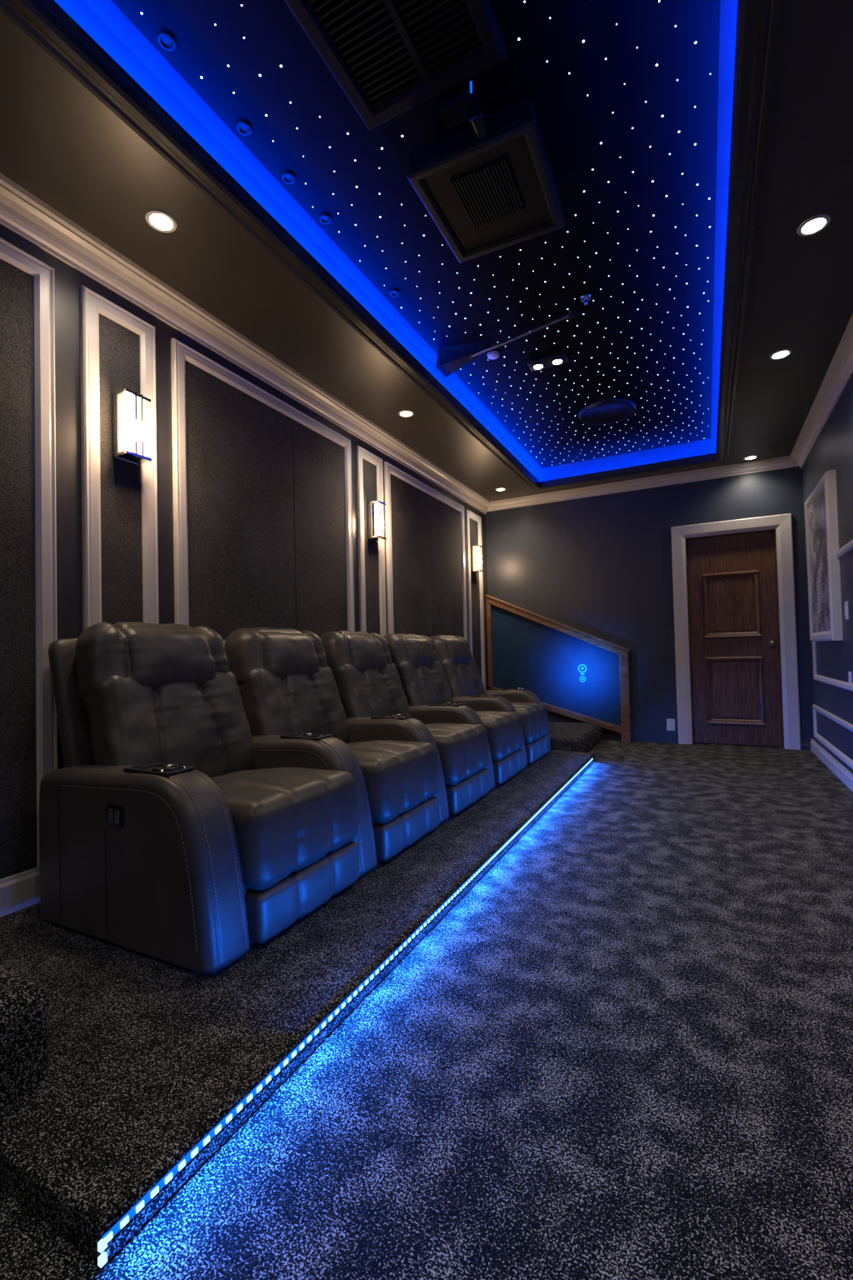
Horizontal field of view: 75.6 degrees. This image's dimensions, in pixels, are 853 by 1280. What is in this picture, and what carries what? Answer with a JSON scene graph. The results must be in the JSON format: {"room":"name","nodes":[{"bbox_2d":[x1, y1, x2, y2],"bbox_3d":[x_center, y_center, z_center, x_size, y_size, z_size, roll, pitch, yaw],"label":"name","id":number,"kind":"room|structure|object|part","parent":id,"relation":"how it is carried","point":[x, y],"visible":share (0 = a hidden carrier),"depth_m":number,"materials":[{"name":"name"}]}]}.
{"room":"home theater","nodes":[
{"label":"home theater","id":0,"kind":"room"},
{"bbox_2d":[0,224,488,879],"bbox_3d":[-1.178,-0.432,2.687,0.110,2.930,8.313,-2,-2,27],"label":"wall","id":1,"kind":"structure","parent":0,"point":[267,512],"depth_m":2.69,"materials":[{"name":"grey paint"}]},
{"bbox_3d":[-1.796,-0.273,1.351,0.010,2.188,1.530,-2,-2,27],"label":"acoustic panel","id":2,"kind":"part","parent":1,"relation":"part of","materials":[{"name":"fabric"}]},
{"bbox_2d":[0,866,39,917],"bbox_3d":[-1.354,0.890,2.126,0.020,0.130,6.980,-2,-2,27],"label":"baseboard","id":3,"kind":"structure","parent":1,"relation":"attached to","point":[20,891],"depth_m":1.94,"materials":[{"name":"white wood"}]},
{"bbox_2d":[0,237,58,867],"bbox_3d":[-1.790,-0.309,1.348,0.024,2.260,1.674,-2,-2,27],"label":"trim","id":4,"kind":"structure","parent":1,"relation":"attached to","point":[45,522],"depth_m":2.05,"materials":[{"name":"white wood"}]},
{"bbox_2d":[80,285,159,631],"bbox_3d":[-1.288,-0.298,2.336,0.024,2.260,0.330,-2,-2,27],"label":"trim","id":5,"kind":"structure","parent":1,"relation":"attached to","point":[92,303],"depth_m":2.25,"materials":[{"name":"white wood"}]},
{"bbox_3d":[-1.295,-0.261,2.339,0.007,2.188,0.186,-2,-2,27],"label":"acoustic panel","id":6,"kind":"part","parent":1,"relation":"part of","materials":[{"name":"fabric"}]},
{"bbox_2d":[112,388,151,464],"bbox_3d":[-1.256,-0.906,2.349,0.094,0.279,0.116,-2,-2,27],"label":"wall sconce","id":7,"kind":"object","parent":1,"relation":"attached to","point":[128,406],"visible":1,"depth_m":2.31,"materials":[{"name":"white glass"}]},
{"bbox_3d":[-1.234,-0.907,2.338,0.028,0.245,0.107,-2,-2,27],"label":"lamp shade","id":8,"kind":"part","parent":7,"relation":"part of","materials":[{"name":"white glass"}]},
{"bbox_2d":[0,172,490,514],"bbox_3d":[-1.123,-1.542,2.672,0.092,0.115,8.113,-2,-2,27],"label":"trim","id":9,"kind":"structure","parent":1,"relation":"attached to","point":[22,212],"depth_m":2.61,"materials":[{"name":"white wood"}]},
{"bbox_2d":[170,337,354,631],"bbox_3d":[-0.842,-0.288,3.214,0.024,2.260,1.450,-2,-2,27],"label":"trim","id":10,"kind":"structure","parent":1,"relation":"attached to","point":[181,352],"depth_m":2.63,"materials":[{"name":"white wood"}]},
{"bbox_3d":[-0.847,-0.251,3.216,0.010,2.188,1.306,-2,-2,27],"label":"acoustic panel","id":11,"kind":"part","parent":1,"relation":"part of","materials":[{"name":"fabric"}]},
{"bbox_2d":[355,445,386,636],"bbox_3d":[-0.397,-0.275,4.087,0.024,2.255,0.340,-2,-2,27],"label":"trim","id":12,"kind":"structure","parent":1,"relation":"attached to","point":[361,453],"depth_m":3.98,"materials":[{"name":"white wood"}]},
{"bbox_3d":[-0.404,-0.239,4.090,0.007,2.183,0.196,-2,-2,27],"label":"acoustic panel","id":13,"kind":"part","parent":1,"relation":"part of","materials":[{"name":"fabric"}]},
{"bbox_2d":[367,500,386,541],"bbox_3d":[-0.367,-0.886,4.096,0.094,0.279,0.116,-2,-2,27],"label":"wall sconce","id":14,"kind":"object","parent":1,"relation":"attached to","point":[375,508],"visible":1,"depth_m":4.06,"materials":[{"name":"white glass"}]},
{"bbox_3d":[-0.346,-0.887,4.085,0.028,0.245,0.107,-2,-2,27],"label":"lamp shade","id":15,"kind":"part","parent":14,"relation":"part of","materials":[{"name":"white glass"}]},
{"bbox_2d":[384,461,467,640],"bbox_3d":[0.057,-0.265,4.981,0.024,2.255,1.555,-2,-2,27],"label":"trim","id":16,"kind":"structure","parent":1,"relation":"attached to","point":[389,469],"depth_m":4.42,"materials":[{"name":"white wood"}]},
{"bbox_3d":[0.052,-0.229,4.983,0.010,2.183,1.411,-2,-2,27],"label":"acoustic panel","id":17,"kind":"part","parent":1,"relation":"part of","materials":[{"name":"fabric"}]},
{"bbox_2d":[465,509,485,690],"bbox_3d":[0.535,-0.249,5.919,0.024,2.245,0.410,-2,-2,27],"label":"trim","id":18,"kind":"structure","parent":1,"relation":"attached to","point":[468,513],"depth_m":5.83,"materials":[{"name":"white wood"}]},
{"bbox_3d":[0.528,-0.213,5.922,0.007,2.173,0.266,-2,-2,27],"label":"acoustic panel","id":19,"kind":"part","parent":1,"relation":"part of","materials":[{"name":"fabric"}]},
{"bbox_2d":[471,545,484,573],"bbox_3d":[0.546,-0.866,5.892,0.094,0.279,0.116,-2,-2,27],"label":"wall sconce","id":20,"kind":"object","parent":1,"relation":"attached to","point":[477,552],"visible":1,"depth_m":5.86,"materials":[{"name":"white glass"}]},
{"bbox_3d":[0.568,-0.866,5.881,0.028,0.245,0.107,-2,-2,27],"label":"lamp shade","id":21,"kind":"part","parent":20,"relation":"part of","materials":[{"name":"white glass"}]},
{"bbox_2d":[0,740,852,1279],"bbox_3d":[0.267,1.023,1.992,3.223,0.080,8.413,-2,-2,27],"label":"floor","id":22,"kind":"structure","parent":0,"point":[625,1052],"depth_m":1.20,"materials":[{"name":"carpet"}]},
{"bbox_2d":[0,965,49,1109],"bbox_3d":[-1.503,0.865,0.811,0.948,0.265,1.300,-2,-2,27],"label":"carpeted step","id":23,"kind":"structure","parent":22,"relation":"on","point":[24,1001],"depth_m":1.12,"materials":[{"name":"carpet"}]},
{"bbox_2d":[0,750,595,1264],"bbox_3d":[-0.135,0.983,3.052,1.348,0.070,4.258,-2,-2,27],"label":"platform","id":24,"kind":"structure","parent":22,"relation":"on","point":[148,1055],"depth_m":1.33,"materials":[{"name":"carpet"}]},
{"bbox_2d":[39,621,359,974],"bbox_3d":[-0.834,0.429,2.029,0.990,1.022,0.767,-2,-2,27],"label":"recliner chair","id":25,"kind":"object","parent":24,"relation":"on","point":[161,837],"visible":0.98,"depth_m":1.77,"materials":[{"name":"grey leather"}]},
{"bbox_2d":[105,804,124,826],"bbox_3d":[-0.938,0.529,1.662,0.080,0.060,0.016,-2,-2,27],"label":"switch","id":26,"kind":"object","parent":25,"relation":"attached to","point":[114,812],"depth_m":1.65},
{"bbox_3d":[-0.916,0.658,1.740,0.832,0.515,0.165,-2,-2,27],"label":"arm","id":27,"kind":"part","parent":25,"relation":"part of","materials":[{"name":"grey leather"}]},
{"bbox_3d":[-0.824,0.398,1.696,0.200,0.010,0.104,-2,-2,27],"label":"console plate","id":28,"kind":"part","parent":25,"relation":"part of","materials":[{"name":"black plastic"}]},
{"bbox_2d":[210,766,359,890],"bbox_3d":[-0.642,0.646,1.993,0.627,0.318,0.551,-4,-3,27],"label":"seat cushion","id":29,"kind":"object","parent":25,"relation":"on","point":[292,827],"depth_m":1.80,"materials":[{"name":"grey leather"}]},
{"bbox_2d":[222,627,439,876],"bbox_3d":[-0.515,0.436,2.656,0.989,1.022,0.759,-2,-2,27],"label":"recliner chair","id":30,"kind":"object","parent":24,"relation":"on","point":[293,707],"visible":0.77,"depth_m":2.52,"materials":[{"name":"grey leather"}]},
{"bbox_3d":[-0.507,0.405,2.320,0.200,0.010,0.104,-2,-2,27],"label":"console plate","id":31,"kind":"part","parent":30,"relation":"part of","materials":[{"name":"black plastic"}]},
{"bbox_3d":[-0.599,0.665,2.364,0.832,0.515,0.165,-2,-2,27],"label":"arm","id":32,"kind":"part","parent":30,"relation":"part of","materials":[{"name":"grey leather"}]},
{"bbox_2d":[345,740,439,824],"bbox_3d":[-0.324,0.653,2.617,0.627,0.318,0.551,-4,-3,27],"label":"seat cushion","id":33,"kind":"object","parent":30,"relation":"on","point":[402,780],"depth_m":2.42,"materials":[{"name":"grey leather"}]},
{"bbox_2d":[97,758,593,1268],"bbox_3d":[0.427,0.962,2.669,0.008,0.039,4.096,-2,-2,27],"label":"strip","id":34,"kind":"object","parent":24,"relation":"attached to","point":[102,1243],"visible":1,"depth_m":1.14,"materials":[{"name":"blue"}]},
{"bbox_2d":[320,630,489,823],"bbox_3d":[-0.198,0.443,3.280,0.989,1.022,0.759,-2,-2,27],"label":"recliner chair","id":35,"kind":"object","parent":24,"relation":"on","point":[373,698],"visible":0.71,"depth_m":3.14,"materials":[{"name":"grey leather"}]},
{"bbox_3d":[-0.189,0.412,2.944,0.200,0.010,0.104,-2,-2,27],"label":"console plate","id":36,"kind":"part","parent":35,"relation":"part of","materials":[{"name":"black plastic"}]},
{"bbox_3d":[-0.281,0.672,2.988,0.832,0.515,0.165,-2,-2,27],"label":"arm","id":37,"kind":"part","parent":35,"relation":"part of","materials":[{"name":"grey leather"}]},
{"bbox_2d":[425,723,489,785],"bbox_3d":[-0.007,0.660,3.241,0.627,0.318,0.551,-4,-3,27],"label":"seat cushion","id":38,"kind":"object","parent":35,"relation":"on","point":[463,749],"depth_m":3.04,"materials":[{"name":"grey leather"}]},
{"bbox_2d":[383,633,524,789],"bbox_3d":[0.119,0.450,3.904,0.989,1.022,0.759,-2,-2,27],"label":"recliner chair","id":39,"kind":"object","parent":24,"relation":"on","point":[427,692],"visible":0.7,"depth_m":3.77,"materials":[{"name":"grey leather"}]},
{"bbox_3d":[0.128,0.419,3.568,0.200,0.010,0.104,-2,-2,27],"label":"console plate","id":40,"kind":"part","parent":39,"relation":"part of","materials":[{"name":"black plastic"}]},
{"bbox_3d":[0.036,0.679,3.612,0.832,0.515,0.165,-2,-2,27],"label":"arm","id":41,"kind":"part","parent":39,"relation":"part of","materials":[{"name":"grey leather"}]},
{"bbox_2d":[475,710,524,761],"bbox_3d":[0.310,0.667,3.865,0.627,0.318,0.551,-4,-3,27],"label":"seat cushion","id":42,"kind":"object","parent":39,"relation":"on","point":[505,729],"depth_m":3.65,"materials":[{"name":"grey leather"}]},
{"bbox_2d":[429,635,551,767],"bbox_3d":[0.461,0.458,4.576,0.989,1.022,0.868,-2,-2,27],"label":"recliner chair","id":43,"kind":"object","parent":24,"relation":"on","point":[466,685],"visible":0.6,"depth_m":4.43,"materials":[{"name":"grey leather"}]},
{"bbox_3d":[0.446,0.426,4.192,0.200,0.010,0.104,-2,-2,27],"label":"console plate","id":44,"kind":"part","parent":43,"relation":"part of","materials":[{"name":"black plastic"}]},
{"bbox_3d":[0.353,0.686,4.236,0.832,0.515,0.165,-2,-2,27],"label":"arm","id":45,"kind":"part","parent":43,"relation":"part of","materials":[{"name":"grey leather"}]},
{"bbox_3d":[0.763,0.433,4.816,0.200,0.010,0.104,-2,-2,27],"label":"console plate","id":46,"kind":"part","parent":43,"relation":"part of","materials":[{"name":"black plastic"}]},
{"bbox_3d":[0.671,0.693,4.860,0.832,0.515,0.165,-2,-2,27],"label":"arm","id":47,"kind":"part","parent":43,"relation":"part of","materials":[{"name":"grey leather"}]},
{"bbox_2d":[510,702,549,744],"bbox_3d":[0.628,0.674,4.489,0.627,0.318,0.551,-4,-3,27],"label":"seat cushion","id":48,"kind":"object","parent":43,"relation":"on","point":[534,715],"depth_m":4.28,"materials":[{"name":"grey leather"}]},
{"bbox_2d":[548,721,602,751],"bbox_3d":[1.012,0.954,5.434,1.238,0.185,1.023,-2,-2,27],"label":"staircase","id":49,"kind":"structure","parent":22,"relation":"on","point":[577,737],"depth_m":4.99,"materials":[{"name":"grey carpet"}]},
{"bbox_2d":[0,0,852,501],"bbox_3d":[0.178,-1.761,2.012,3.023,0.230,8.113,-2,-2,27],"label":"ceiling","id":50,"kind":"structure","parent":0,"point":[60,143],"depth_m":2.23,"materials":[{"name":"brown paint"}]},
{"bbox_2d":[145,209,177,232],"bbox_3d":[-1.023,-1.618,2.121,0.114,0.018,0.114,-2,-2,27],"label":"recessed light","id":51,"kind":"object","parent":50,"relation":"in","point":[162,221],"visible":1,"depth_m":2.12,"materials":[{"name":"white plastic"}]},
{"bbox_2d":[157,30,176,50],"bbox_3d":[-0.779,-1.797,1.651,0.052,0.010,0.052,-2,-2,27],"label":"recessed light","id":52,"kind":"object","parent":50,"relation":"in","point":[167,40],"visible":1,"depth_m":1.65,"materials":[{"name":"metal"}]},
{"bbox_2d":[236,119,251,135],"bbox_3d":[-0.639,-1.794,1.927,0.052,0.010,0.052,-2,-2,27],"label":"recessed light","id":53,"kind":"object","parent":50,"relation":"in","point":[244,127],"visible":1,"depth_m":1.93,"materials":[{"name":"metal"}]},
{"bbox_2d":[281,170,295,184],"bbox_3d":[-0.535,-1.791,2.132,0.052,0.010,0.052,-2,-2,27],"label":"recessed light","id":54,"kind":"object","parent":50,"relation":"in","point":[288,177],"visible":1,"depth_m":2.13,"materials":[{"name":"metal"}]},
{"bbox_2d":[319,212,331,224],"bbox_3d":[-0.430,-1.789,2.337,0.052,0.010,0.052,-2,-2,27],"label":"recessed light","id":55,"kind":"object","parent":50,"relation":"in","point":[324,217],"visible":1,"depth_m":2.33,"materials":[{"name":"metal"}]},
{"bbox_2d":[0,0,781,490],"bbox_3d":[0.306,-1.654,2.197,1.800,0.071,7.160,-2,-2,27],"label":"trim","id":56,"kind":"structure","parent":50,"relation":"attached to","point":[758,22],"depth_m":1.96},
{"bbox_2d":[390,289,399,296],"bbox_3d":[-0.163,-1.784,2.830,0.052,0.010,0.052,-2,-2,27],"label":"recessed light","id":57,"kind":"object","parent":50,"relation":"in","point":[394,292],"visible":1,"depth_m":2.83,"materials":[{"name":"metal"}]},
{"bbox_2d":[284,0,506,130],"bbox_3d":[-0.114,-1.798,1.537,0.500,0.045,0.600,-2,-2,27],"label":"ceiling vent grille","id":58,"kind":"object","parent":50,"relation":"attached to","point":[388,57],"depth_m":1.65,"materials":[{"name":"black metal"}]},
{"bbox_2d":[54,0,737,481],"bbox_3d":[0.303,-1.764,2.200,1.760,0.100,7.120,-2,-2,27],"label":"light","id":59,"kind":"object","parent":50,"relation":"attached to","point":[102,20],"visible":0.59,"depth_m":2.20,"materials":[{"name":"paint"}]},
{"bbox_2d":[398,410,414,417],"bbox_3d":[-0.143,-1.597,3.872,0.114,0.018,0.114,-2,-2,27],"label":"recessed light","id":60,"kind":"object","parent":50,"relation":"in","point":[405,413],"visible":1,"depth_m":3.87,"materials":[{"name":"white plastic"}]},
{"bbox_2d":[140,0,710,461],"bbox_3d":[0.304,-1.812,2.193,1.483,0.003,6.840,-2,-2,27],"label":"stars","id":61,"kind":"object","parent":50,"relation":"attached to","point":[583,41],"visible":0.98,"depth_m":2.44,"materials":[{"name":"white"}]},
{"bbox_2d":[405,79,564,263],"bbox_3d":[0.224,-1.736,2.060,0.460,0.152,0.608,-2,1,25],"label":"ceiling projector","id":62,"kind":"object","parent":50,"relation":"attached to","point":[487,184],"depth_m":1.99,"materials":[{"name":"black plastic"}]},
{"bbox_2d":[487,350,499,359],"bbox_3d":[0.418,-1.777,3.443,0.076,0.022,0.076,-2,-2,27],"label":"smoke detector","id":63,"kind":"object","parent":50,"relation":"attached to","point":[493,354],"visible":1,"depth_m":3.42,"materials":[{"name":"white plastic"}]},
{"bbox_2d":[495,487,506,490],"bbox_3d":[0.773,-1.575,5.739,0.114,0.018,0.114,-2,-2,27],"label":"recessed light","id":64,"kind":"object","parent":50,"relation":"in","point":[498,488],"visible":1,"depth_m":5.74,"materials":[{"name":"white plastic"}]},
{"bbox_2d":[435,309,575,377],"bbox_3d":[0.465,-1.743,3.262,0.845,0.100,0.180,-2,-2,27],"label":"mounting arm","id":65,"kind":"object","parent":50,"relation":"attached to","point":[450,359],"visible":1,"depth_m":3.35,"materials":[{"name":"metal"}]},
{"bbox_3d":[0.473,-1.758,3.240,0.785,0.050,0.023,-2,-2,33],"label":"rod","id":66,"kind":"part","parent":65,"relation":"part of","materials":[{"name":"metal"}]},
{"bbox_2d":[527,350,568,371],"bbox_3d":[0.774,-1.776,3.514,0.240,0.038,0.110,-2,-2,27],"label":"recessed light","id":67,"kind":"object","parent":50,"relation":"in","point":[558,358],"visible":1,"depth_m":3.49,"materials":[{"name":"black plastic"}]},
{"bbox_2d":[580,294,591,304],"bbox_3d":[0.844,-1.796,2.912,0.060,0.030,0.060,-2,-2,27],"label":"sprinkler head","id":68,"kind":"object","parent":50,"relation":"attached to","point":[585,298],"visible":1,"depth_m":2.90},
{"bbox_2d":[578,398,636,424],"bbox_3d":[1.412,-1.778,4.306,0.430,0.026,0.430,-2,-2,27],"label":"ceiling speaker","id":69,"kind":"object","parent":50,"relation":"in","point":[613,410],"depth_m":4.27},
{"bbox_2d":[743,455,758,459],"bbox_3d":[2.918,-1.645,4.952,0.114,0.018,0.114,-2,-2,27],"label":"recessed light","id":70,"kind":"object","parent":50,"relation":"in","point":[753,457],"visible":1,"depth_m":4.95,"materials":[{"name":"white plastic"}]},
{"bbox_2d":[770,348,792,359],"bbox_3d":[2.061,-1.666,3.201,0.114,0.018,0.114,-2,-2,27],"label":"recessed light","id":71,"kind":"object","parent":50,"relation":"in","point":[782,353],"visible":1,"depth_m":3.20,"materials":[{"name":"white plastic"}]},
{"bbox_2d":[796,214,831,236],"bbox_3d":[1.562,-1.677,2.220,0.114,0.018,0.114,-2,-2,27],"label":"recessed light","id":72,"kind":"object","parent":50,"relation":"in","point":[815,224],"visible":1,"depth_m":2.22,"materials":[{"name":"white plastic"}]},
{"bbox_2d":[485,465,813,749],"bbox_3d":[2.077,-0.440,5.656,3.023,2.930,0.130,-2,-2,27],"label":"wall","id":73,"kind":"structure","parent":0,"point":[601,567],"depth_m":5.57,"materials":[{"name":"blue paint"}]},
{"bbox_2d":[485,595,631,742],"bbox_3d":[1.373,0.255,5.884,1.512,1.586,0.088,-2,-2,27],"label":"panel","id":74,"kind":"object","parent":73,"relation":"attached to","point":[539,654],"depth_m":5.87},
{"bbox_2d":[578,664,586,682],"bbox_3d":[1.633,0.347,5.761,0.090,0.187,0.006,-2,-2,27],"label":"wall sign","id":75,"kind":"object","parent":74,"relation":"attached to","point":[581,664],"visible":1,"depth_m":5.76,"materials":[{"name":"blue"}]},
{"bbox_2d":[487,455,798,511],"bbox_3d":[2.004,-1.559,5.591,2.963,0.092,0.074,-2,-2,27],"label":"trim","id":76,"kind":"structure","parent":73,"relation":"attached to","point":[786,462],"depth_m":5.48,"materials":[{"name":"white wood"}]},
{"bbox_2d":[666,719,674,730],"bbox_3d":[2.398,0.832,5.400,0.074,0.116,0.010,-2,-2,27],"label":"wall outlet","id":77,"kind":"object","parent":73,"relation":"attached to","point":[670,722],"visible":1,"depth_m":5.40,"materials":[{"name":"white plastic"}]},
{"bbox_2d":[686,558,693,722],"bbox_3d":[2.574,0.002,5.380,0.014,1.610,0.010,-2,-2,27],"label":"hinges","id":78,"kind":"object","parent":73,"relation":"attached to","point":[687,558],"visible":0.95,"depth_m":5.37,"materials":[{"name":"metal"}]},
{"bbox_2d":[686,530,783,746],"bbox_3d":[2.913,-0.005,5.234,0.738,1.986,0.045,-2,-2,27],"label":"door","id":79,"kind":"structure","parent":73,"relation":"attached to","point":[762,558],"depth_m":5.20,"materials":[{"name":"brown wood"}]},
{"bbox_2d":[694,541,766,552],"bbox_3d":[2.880,-0.884,5.231,0.600,0.040,0.012,-2,-2,27],"label":"rail","id":80,"kind":"object","parent":79,"relation":"attached to","point":[759,543],"visible":1,"depth_m":5.22,"materials":[{"name":"brown wood"}]},
{"bbox_2d":[709,576,754,631],"bbox_3d":[2.892,-0.334,5.218,0.370,0.500,0.014,-2,-2,27],"label":"field","id":81,"kind":"object","parent":79,"relation":"attached to","point":[732,600],"visible":1,"depth_m":5.21,"materials":[{"name":"brown wood"}]},
{"bbox_2d":[702,570,761,637],"bbox_3d":[2.888,-0.335,5.209,0.470,0.612,0.028,-2,-2,27],"label":"bars","id":82,"kind":"object","parent":79,"relation":"attached to","point":[756,571],"visible":1,"depth_m":5.20,"materials":[{"name":"brown wood"}]},
{"bbox_2d":[703,572,761,635],"bbox_3d":[2.890,-0.335,5.213,0.470,0.600,0.020,-2,-2,27],"label":"trim","id":83,"kind":"structure","parent":79,"relation":"attached to","point":[757,630],"depth_m":5.20,"materials":[{"name":"brown wood"}]},
{"bbox_2d":[711,662,758,718],"bbox_3d":[2.912,0.475,5.198,0.370,0.520,0.014,-2,-2,27],"label":"field","id":84,"kind":"object","parent":79,"relation":"attached to","point":[734,684],"visible":1,"depth_m":5.19,"materials":[{"name":"brown wood"}]},
{"bbox_2d":[705,658,764,723],"bbox_3d":[2.909,0.475,5.194,0.470,0.620,0.020,-2,-2,27],"label":"trim","id":85,"kind":"structure","parent":79,"relation":"attached to","point":[761,718],"depth_m":5.18,"materials":[{"name":"brown wood"}]},
{"bbox_2d":[705,656,765,724],"bbox_3d":[2.908,0.475,5.190,0.470,0.632,0.028,-2,-2,27],"label":"bars","id":86,"kind":"object","parent":79,"relation":"attached to","point":[718,657],"visible":1,"depth_m":5.18,"materials":[{"name":"brown wood"}]},
{"bbox_2d":[769,640,775,646],"bbox_3d":[3.169,0.035,5.041,0.052,0.052,0.058,-2,-2,27],"label":"handle","id":87,"kind":"object","parent":79,"relation":"attached to","point":[772,643],"visible":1,"depth_m":5.02,"materials":[{"name":"metal"}]},
{"bbox_2d":[670,513,801,749],"bbox_3d":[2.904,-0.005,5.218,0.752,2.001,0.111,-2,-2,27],"label":"door frame","id":88,"kind":"structure","parent":73,"relation":"attached to","point":[783,747],"depth_m":5.05,"materials":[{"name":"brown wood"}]},
{"bbox_2d":[801,741,810,749],"bbox_3d":[3.377,0.942,4.895,0.065,0.070,0.020,-2,-2,27],"label":"baseboard","id":89,"kind":"structure","parent":73,"relation":"attached to","point":[805,745],"depth_m":4.89,"materials":[{"name":"blue paint"}]},
{"bbox_2d":[802,374,852,773],"bbox_3d":[1.600,-0.531,1.275,0.100,2.930,8.313,-2,-2,27],"label":"wall","id":90,"kind":"structure","parent":0,"point":[833,449],"depth_m":3.70,"materials":[{"name":"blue paint"}]},
{"bbox_2d":[790,313,852,468],"bbox_3d":[1.488,-1.635,1.345,0.092,0.115,8.113,-2,-2,27],"label":"trim","id":91,"kind":"structure","parent":90,"relation":"attached to","point":[840,372],"depth_m":3.63,"materials":[{"name":"white wood"}]},
{"bbox_2d":[805,470,843,641],"bbox_3d":[2.943,-0.567,4.097,0.060,1.150,0.880,-2,-2,27],"label":"framed wall art","id":92,"kind":"object","parent":90,"relation":"attached to","point":[821,507],"visible":1,"depth_m":3.92},
{"bbox_2d":[810,738,852,791],"bbox_3d":[1.580,0.885,1.269,0.020,0.100,8.113,-2,-2,27],"label":"baseboard","id":93,"kind":"structure","parent":90,"relation":"attached to","point":[841,771],"depth_m":4.00,"materials":[{"name":"white wood"}]},
{"bbox_2d":[812,704,852,769],"bbox_3d":[2.486,0.675,3.064,0.018,0.280,3.730,-2,-2,27],"label":"trim","id":94,"kind":"structure","parent":90,"relation":"attached to","point":[845,758],"depth_m":4.03,"materials":[{"name":"white wood"}]},
{"bbox_2d":[812,540,852,691],"bbox_3d":[2.442,-0.145,3.034,0.018,0.920,3.620,-2,-2,27],"label":"trim","id":95,"kind":"structure","parent":90,"relation":"attached to","point":[849,546],"depth_m":3.82,"materials":[{"name":"white wood"}]},
{"bbox_2d":[845,600,849,619],"bbox_3d":[2.702,-0.189,3.542,0.011,0.116,0.074,-2,-2,27],"label":"light switch","id":96,"kind":"object","parent":90,"relation":"attached to","point":[847,610],"visible":1,"depth_m":3.53,"materials":[{"name":"white plastic"}]},
{"bbox_2d":[848,671,852,684],"bbox_3d":[2.704,0.260,3.513,0.010,0.116,0.074,-2,-2,27],"label":"wall outlet","id":97,"kind":"object","parent":90,"relation":"attached to","point":[850,673],"visible":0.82,"depth_m":3.50,"materials":[{"name":"white plastic"}]}
]}

